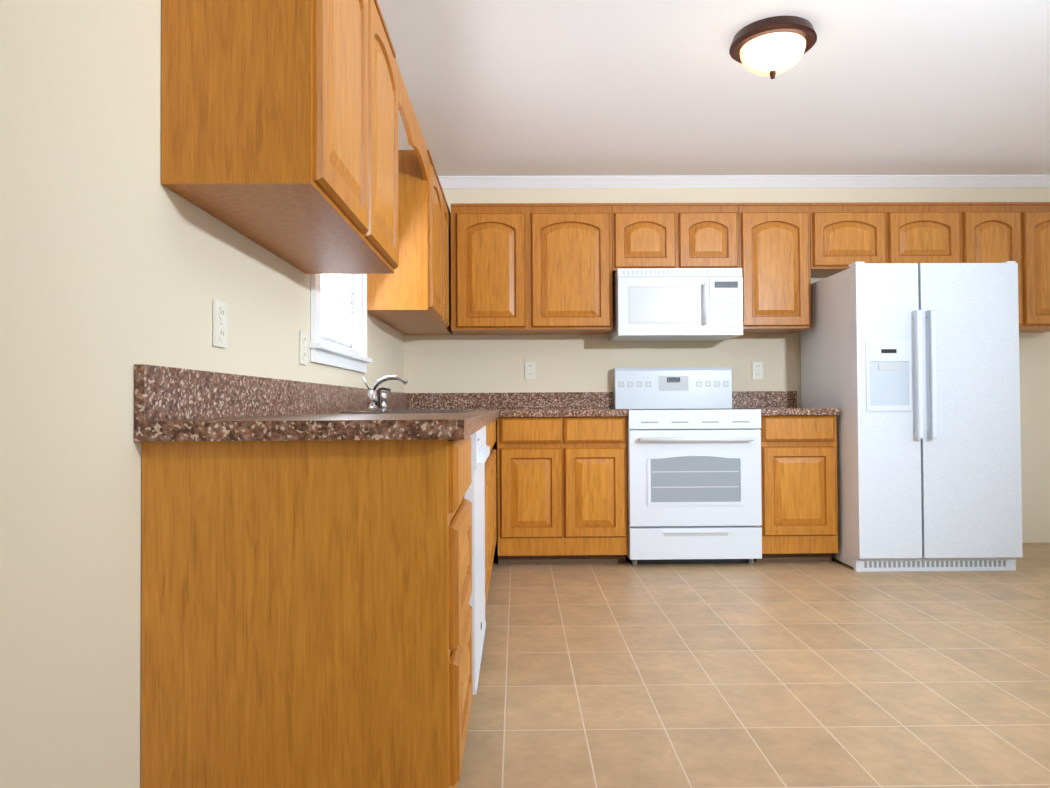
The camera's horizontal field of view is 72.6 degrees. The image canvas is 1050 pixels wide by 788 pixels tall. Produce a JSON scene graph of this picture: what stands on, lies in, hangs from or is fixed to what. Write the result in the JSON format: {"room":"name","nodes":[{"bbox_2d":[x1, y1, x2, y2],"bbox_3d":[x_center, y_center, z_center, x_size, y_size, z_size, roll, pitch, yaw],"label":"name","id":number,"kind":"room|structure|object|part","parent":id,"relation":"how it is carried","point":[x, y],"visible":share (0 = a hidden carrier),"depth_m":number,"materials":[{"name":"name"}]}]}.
{"room":"kitchen","nodes":[
{"label":"kitchen","id":0,"kind":"room"},
{"bbox_2d":[0,0,403,787],"bbox_3d":[-0.847,-0.264,1.754,0.120,2.510,6.200,0,-1,-1],"label":"wall","id":1,"kind":"structure","parent":0,"point":[118,260],"depth_m":1.28,"materials":[{"name":"beige paint"}]},
{"bbox_2d":[213,299,226,347],"bbox_3d":[-0.781,-0.180,1.834,0.009,0.118,0.074,0,-1,-1],"label":"electrical outlet","id":2,"kind":"object","parent":1,"relation":"attached to","point":[219,323],"visible":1,"depth_m":1.82,"materials":[{"name":"beige plastic"}]},
{"bbox_2d":[161,0,398,273],"bbox_3d":[-0.622,-0.848,2.073,0.341,0.805,1.054,0,-1,-1],"label":"upper cabinet","id":3,"kind":"object","parent":1,"relation":"attached to","point":[279,128],"visible":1,"depth_m":1.56,"materials":[{"name":"brown wood"}]},
{"bbox_2d":[394,58,427,179],"bbox_3d":[-0.494,-1.157,3.097,0.019,0.155,0.976,0,-1,-1],"label":"valance","id":4,"kind":"object","parent":3,"relation":"attached to","point":[416,141],"visible":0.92,"depth_m":3.06,"materials":[{"name":"brown wood"}]},
{"bbox_2d":[299,330,306,364],"bbox_3d":[-0.789,-0.165,2.549,0.009,0.118,0.074,0,-1,-1],"label":"electrical outlet","id":5,"kind":"object","parent":1,"relation":"attached to","point":[303,347],"visible":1,"depth_m":2.53,"materials":[{"name":"beige plastic"}]},
{"bbox_2d":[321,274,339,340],"bbox_3d":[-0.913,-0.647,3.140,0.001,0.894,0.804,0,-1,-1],"label":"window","id":6,"kind":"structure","parent":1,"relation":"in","point":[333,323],"depth_m":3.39,"materials":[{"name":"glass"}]},
{"bbox_2d":[310,274,371,372],"bbox_3d":[-0.840,-0.645,3.106,0.161,1.065,0.930,0,-1,-1],"label":"window","id":7,"kind":"structure","parent":1,"relation":"in","point":[327,354],"depth_m":3.32,"materials":[{"name":"white wood"}]},
{"bbox_3d":[-0.880,-0.647,3.140,0.050,0.894,0.804,0,-1,-1],"label":"window sash","id":8,"kind":"part","parent":7,"relation":"part of","materials":[{"name":"glass"}]},
{"bbox_2d":[321,274,358,353],"bbox_3d":[-0.831,-0.647,3.141,0.037,0.892,0.794,0,-1,-1],"label":"window blinds","id":9,"kind":"object","parent":7,"relation":"attached to","point":[337,345],"visible":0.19,"depth_m":3.27,"materials":[{"name":"white plastic"}]},
{"bbox_2d":[367,150,451,334],"bbox_3d":[-0.645,-0.814,4.222,0.341,0.805,1.284,0,-1,-1],"label":"upper cabinet","id":10,"kind":"object","parent":1,"relation":"attached to","point":[411,295],"visible":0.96,"depth_m":3.58,"materials":[{"name":"brown wood"}]},
{"bbox_2d":[377,0,1049,175],"bbox_3d":[1.805,-1.563,1.804,5.440,0.060,6.440,0,-1,-1],"label":"ceiling","id":11,"kind":"structure","parent":0,"point":[656,87],"depth_m":3.52,"materials":[{"name":"white paint"}]},
{"bbox_2d":[729,16,816,78],"bbox_3d":[1.043,-1.418,3.009,0.350,0.179,0.350,0,-1,-1],"label":"flush-mount light fixture","id":12,"kind":"object","parent":11,"relation":"hanging from","point":[771,47],"visible":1,"depth_m":2.92,"materials":[{"name":"white glass"}]},
{"bbox_2d":[404,187,1049,546],"bbox_3d":[1.777,-0.228,4.944,5.440,2.510,0.120,0,-1,-1],"label":"wall","id":13,"kind":"structure","parent":0,"point":[453,363],"depth_m":4.88,"materials":[{"name":"beige paint"}]},
{"bbox_2d":[525,362,535,378],"bbox_3d":[0.036,-0.161,4.857,0.074,0.118,0.009,0,-1,-1],"label":"electrical outlet","id":14,"kind":"object","parent":13,"relation":"attached to","point":[530,370],"visible":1,"depth_m":4.86,"materials":[{"name":"beige plastic"}]},
{"bbox_2d":[451,203,612,334],"bbox_3d":[0.041,-0.810,4.701,1.028,0.805,0.341,0,-1,-1],"label":"upper cabinet","id":15,"kind":"object","parent":13,"relation":"attached to","point":[531,268],"visible":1,"depth_m":4.53,"materials":[{"name":"brown wood"}]},
{"bbox_2d":[612,203,738,275],"bbox_3d":[0.961,-1.003,4.714,0.809,0.429,0.341,0,-1,-1],"label":"upper cabinet","id":16,"kind":"object","parent":13,"relation":"attached to","point":[675,235],"visible":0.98,"depth_m":4.55,"materials":[{"name":"brown wood"}]},
{"bbox_2d":[610,268,742,340],"bbox_3d":[0.971,-0.575,4.652,0.781,0.420,0.453,0,-1,-1],"label":"microwave","id":17,"kind":"object","parent":16,"relation":"attached to","point":[677,304],"visible":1,"depth_m":4.47,"materials":[{"name":"white"}]},
{"bbox_2d":[438,175,1049,187],"bbox_3d":[1.802,-1.450,4.872,5.136,0.066,0.058,0,-1,-1],"label":"crown molding","id":18,"kind":"structure","parent":13,"relation":"attached to","point":[765,181],"depth_m":4.87,"materials":[{"name":"white wood"}]},
{"bbox_2d":[752,362,762,378],"bbox_3d":[1.589,-0.159,4.874,0.074,0.118,0.009,0,-1,-1],"label":"electrical outlet","id":19,"kind":"object","parent":13,"relation":"attached to","point":[757,370],"visible":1,"depth_m":4.87,"materials":[{"name":"beige plastic"}]},
{"bbox_2d":[738,203,810,333],"bbox_3d":[1.597,-0.818,4.718,0.455,0.805,0.341,0,-1,-1],"label":"upper cabinet","id":20,"kind":"object","parent":13,"relation":"attached to","point":[774,251],"visible":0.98,"depth_m":4.55,"materials":[{"name":"brown wood"}]},
{"bbox_2d":[810,202,1049,331],"bbox_3d":[2.702,-0.825,4.731,1.749,0.805,0.341,0,-1,-1],"label":"upper cabinet","id":21,"kind":"object","parent":13,"relation":"attached to","point":[843,236],"visible":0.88,"depth_m":4.57,"materials":[{"name":"brown wood"}]},
{"bbox_2d":[458,543,1049,787],"bbox_3d":[1.820,1.007,1.764,5.440,0.060,6.440,0,-1,-1],"label":"floor","id":22,"kind":"structure","parent":0,"point":[835,673],"depth_m":2.50,"materials":[{"name":"tile"}]},
{"bbox_2d":[141,436,472,787],"bbox_3d":[-0.460,0.543,1.694,0.641,0.890,0.488,0,-1,-1],"label":"base cabinet","id":23,"kind":"object","parent":22,"relation":"on","point":[306,614],"visible":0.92,"depth_m":1.45,"materials":[{"name":"brown wood"}]},
{"bbox_2d":[465,426,489,694],"bbox_3d":[-0.442,0.553,2.251,0.652,0.888,0.614,0,-1,-1],"label":"dishwasher","id":24,"kind":"object","parent":22,"relation":"on","point":[475,491],"visible":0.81,"depth_m":2.08,"materials":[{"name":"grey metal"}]},
{"bbox_2d":[485,422,493,610],"bbox_3d":[-0.475,0.566,3.119,0.641,0.890,1.111,0,-1,-1],"label":"sink base","id":25,"kind":"object","parent":22,"relation":"on","point":[489,529],"visible":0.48,"depth_m":3.10,"materials":[{"name":"brown wood"}]},
{"bbox_2d":[340,410,474,412],"bbox_3d":[-0.470,0.160,3.077,0.470,0.176,0.740,0,-1,-1],"label":"sink","id":26,"kind":"object","parent":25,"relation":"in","point":[423,411],"visible":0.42,"depth_m":2.71,"materials":[{"name":"silver metal"}]},
{"bbox_2d":[376,387,390,407],"bbox_3d":[-0.648,0.022,3.252,0.073,0.106,0.034,0,-1,-1],"label":"soap pump","id":27,"kind":"object","parent":26,"relation":"on","point":[378,392],"visible":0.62,"depth_m":3.25,"materials":[{"name":"black metal"}]},
{"bbox_2d":[134,364,838,441],"bbox_3d":[0.535,0.037,3.152,2.668,0.154,3.423,0,-1,-1],"label":"countertop","id":28,"kind":"structure","parent":25,"relation":"on","point":[175,404],"depth_m":1.82,"materials":[{"name":"stone"}]},
{"bbox_2d":[361,375,407,410],"bbox_3d":[-0.614,-0.004,3.211,0.208,0.156,0.386,0,-1,-1],"label":"faucet","id":29,"kind":"object","parent":28,"relation":"on","point":[372,401],"visible":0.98,"depth_m":3.11,"materials":[{"name":"silver metal"}]},
{"bbox_2d":[490,419,496,552],"bbox_3d":[-0.488,0.584,4.260,0.641,0.890,1.166,0,-1,-1],"label":"base cabinet","id":30,"kind":"object","parent":22,"relation":"on","point":[493,452],"visible":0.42,"depth_m":3.92,"materials":[{"name":"brown wood"}]},
{"bbox_2d":[497,416,627,564],"bbox_3d":[0.218,0.584,4.531,0.768,0.890,0.641,0,-1,-1],"label":"base cabinet","id":31,"kind":"object","parent":22,"relation":"on","point":[562,490],"visible":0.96,"depth_m":4.22,"materials":[{"name":"brown wood"}]},
{"bbox_2d":[614,367,761,565],"bbox_3d":[0.999,0.421,4.488,0.779,1.205,0.693,0,-1,-1],"label":"range","id":32,"kind":"object","parent":22,"relation":"on","point":[694,477],"visible":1,"depth_m":4.20,"materials":[{"name":"white metal"}]},
{"bbox_2d":[754,415,837,561],"bbox_3d":[1.626,0.576,4.547,0.461,0.890,0.641,0,-1,-1],"label":"base cabinet","id":33,"kind":"object","parent":22,"relation":"on","point":[799,491],"visible":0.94,"depth_m":4.23,"materials":[{"name":"brown wood"}]},
{"bbox_2d":[800,261,1022,571],"bbox_3d":[2.338,0.133,4.415,0.925,1.764,0.868,0,-1,-1],"label":"refrigerator","id":34,"kind":"object","parent":22,"relation":"on","point":[911,371],"visible":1,"depth_m":4.04,"materials":[{"name":"white metal"}]}
]}

